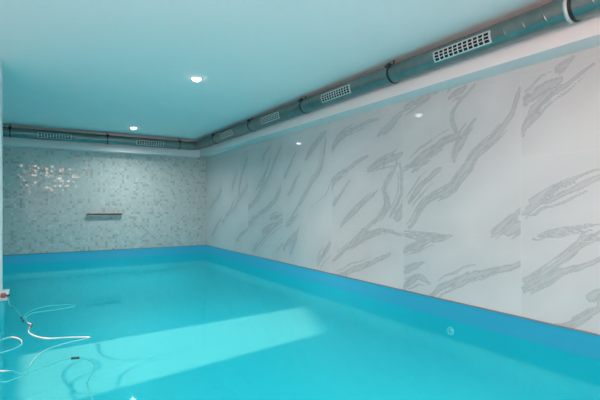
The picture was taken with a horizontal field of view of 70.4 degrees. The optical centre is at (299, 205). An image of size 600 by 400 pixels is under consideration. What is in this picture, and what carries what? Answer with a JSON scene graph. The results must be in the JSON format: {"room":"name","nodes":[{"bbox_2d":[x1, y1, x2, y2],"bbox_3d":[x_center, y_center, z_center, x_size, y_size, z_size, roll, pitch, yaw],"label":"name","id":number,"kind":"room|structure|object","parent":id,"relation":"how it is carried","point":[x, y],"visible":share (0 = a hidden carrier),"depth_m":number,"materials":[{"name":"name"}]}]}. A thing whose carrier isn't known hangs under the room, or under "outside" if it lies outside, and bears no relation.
{"room":"indoor swimming pool","nodes":[
{"label":"indoor swimming pool","id":0,"kind":"room"},
{"bbox_2d":[0,60,2,294],"bbox_3d":[-3.371,-0.252,3.635,1.342,2.156,0.300,0,0,-32],"label":"wall pier","id":1,"kind":"object","parent":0,"point":[1,68],"visible":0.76,"depth_m":3.98,"materials":[{"name":"white paint"}]},
{"bbox_2d":[3,147,205,254],"bbox_3d":[-3.990,-0.156,7.790,4.700,1.988,0.001,0,0,-32],"label":"wall","id":2,"kind":"structure","parent":0,"point":[49,195],"depth_m":7.92,"materials":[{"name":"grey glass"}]},
{"bbox_2d":[3,245,199,255],"bbox_3d":[-3.717,0.836,7.952,4.036,0.008,0.014,0,0,-32],"label":"trim","id":3,"kind":"structure","parent":2,"relation":"attached to","point":[191,245],"depth_m":7.92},
{"bbox_2d":[87,213,121,215],"bbox_3d":[-3.654,0.172,7.950,0.600,0.048,0.085,0,0,-32],"label":"spout","id":4,"kind":"object","parent":2,"relation":"attached to","point":[102,214],"visible":1,"depth_m":7.96,"materials":[{"name":"metal"}]},
{"bbox_2d":[0,0,554,140],"bbox_3d":[-1.412,-1.405,3.670,5.100,0.150,10.120,0,0,-32],"label":"ceiling","id":5,"kind":"structure","parent":0,"point":[104,66],"depth_m":3.69,"materials":[{"name":"paint"}]},
{"bbox_2d":[3,124,199,157],"bbox_3d":[-4.018,-1.163,7.631,4.485,0.335,0.260,0,0,-32],"label":"trim","id":6,"kind":"structure","parent":5,"relation":"attached to","point":[7,142],"depth_m":7.69,"materials":[{"name":"white paint"}]},
{"bbox_2d":[190,77,202,81],"bbox_3d":[-1.082,-1.314,4.443,0.128,0.032,0.128,0,0,-32],"label":"recessed light","id":7,"kind":"object","parent":5,"relation":"in","point":[196,79],"visible":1,"depth_m":4.42,"materials":[{"name":"white plastic"}]},
{"bbox_2d":[3,0,599,149],"bbox_3d":[-0.394,-1.220,5.104,10.432,0.225,4.028,0,0,33],"label":"ventilation duct","id":8,"kind":"object","parent":5,"relation":"hanging from","point":[555,14],"visible":0.99,"depth_m":3.76,"materials":[{"name":"metal"}]},
{"bbox_2d":[38,132,71,139],"bbox_3d":[-4.147,-1.176,7.191,0.500,0.084,0.030,0,0,-32],"label":"grille","id":9,"kind":"object","parent":8,"relation":"attached to","point":[41,135],"depth_m":7.19,"materials":[{"name":"metal"}]},
{"bbox_2d":[136,140,163,146],"bbox_3d":[-2.824,-1.176,8.019,0.500,0.084,0.030,0,0,-32],"label":"grille","id":10,"kind":"object","parent":8,"relation":"attached to","point":[146,143],"depth_m":8.03,"materials":[{"name":"metal"}]},
{"bbox_2d":[220,130,232,138],"bbox_3d":[-1.220,-1.186,7.069,0.030,0.084,0.500,0,0,-32],"label":"grille","id":11,"kind":"object","parent":8,"relation":"attached to","point":[226,134],"depth_m":7.08,"materials":[{"name":"metal"}]},
{"bbox_2d":[261,112,279,123],"bbox_3d":[-0.409,-1.186,5.772,0.030,0.084,0.500,0,0,-32],"label":"grille","id":12,"kind":"object","parent":8,"relation":"attached to","point":[270,118],"depth_m":5.76,"materials":[{"name":"metal"}]},
{"bbox_2d":[321,84,350,102],"bbox_3d":[0.376,-1.186,4.518,0.030,0.084,0.500,0,0,-32],"label":"grille","id":13,"kind":"object","parent":8,"relation":"attached to","point":[343,91],"depth_m":4.50,"materials":[{"name":"metal"}]},
{"bbox_2d":[433,30,491,62],"bbox_3d":[1.207,-1.186,3.191,0.030,0.084,0.500,0,0,-32],"label":"grille","id":14,"kind":"object","parent":8,"relation":"attached to","point":[481,40],"depth_m":3.17,"materials":[{"name":"metal"}]},
{"bbox_2d":[0,245,599,399],"bbox_3d":[-1.510,1.054,4.429,4.040,0.432,8.310,0,0,-32],"label":"swimming pool","id":15,"kind":"structure","parent":0,"point":[202,322],"depth_m":3.86,"materials":[{"name":"blue liquid"}]},
{"bbox_2d":[0,300,5,345],"bbox_3d":[-3.102,1.089,3.821,0.735,0.462,0.370,0,0,-32],"label":"trim","id":16,"kind":"structure","parent":15,"relation":"attached to","point":[2,303],"depth_m":3.86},
{"bbox_2d":[0,289,9,300],"bbox_3d":[-3.090,0.842,3.829,0.765,0.032,0.430,0,0,-32],"label":"trim","id":17,"kind":"structure","parent":16,"relation":"on","point":[6,291],"depth_m":4.04,"materials":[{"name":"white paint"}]},
{"bbox_2d":[447,327,453,335],"bbox_3d":[1.313,1.099,3.714,0.014,0.076,0.076,0,0,-32],"label":"inlet","id":18,"kind":"object","parent":15,"relation":"attached to","point":[449,329],"visible":1,"depth_m":3.71,"materials":[{"name":"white plastic"}]},
{"label":"water","id":19,"kind":"object","parent":15,"relation":"in","visible":0},
{"bbox_2d":[0,293,94,399],"bbox_3d":[-1.903,0.900,3.071,0.696,0.214,3.012,0,0,-32],"label":"cord","id":20,"kind":"object","parent":19,"relation":"on","point":[3,295],"visible":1,"depth_m":3.04,"materials":[{"name":"white plastic"}]},
{"bbox_2d":[206,46,599,333],"bbox_3d":[0.606,0.085,5.027,0.158,2.830,9.880,0,0,-32],"label":"wall","id":21,"kind":"structure","parent":0,"point":[593,58],"depth_m":3.75,"materials":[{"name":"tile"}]},
{"bbox_2d":[200,14,599,156],"bbox_3d":[0.493,-1.181,4.862,0.225,0.297,9.720,0,0,-32],"label":"trim","id":22,"kind":"structure","parent":21,"relation":"attached to","point":[568,39],"depth_m":3.51,"materials":[{"name":"white paint"}]},
{"bbox_2d":[207,245,599,335],"bbox_3d":[0.203,0.836,5.506,0.014,0.008,8.320,0,0,-32],"label":"trim","id":23,"kind":"structure","parent":21,"relation":"attached to","point":[207,245],"depth_m":3.69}
]}

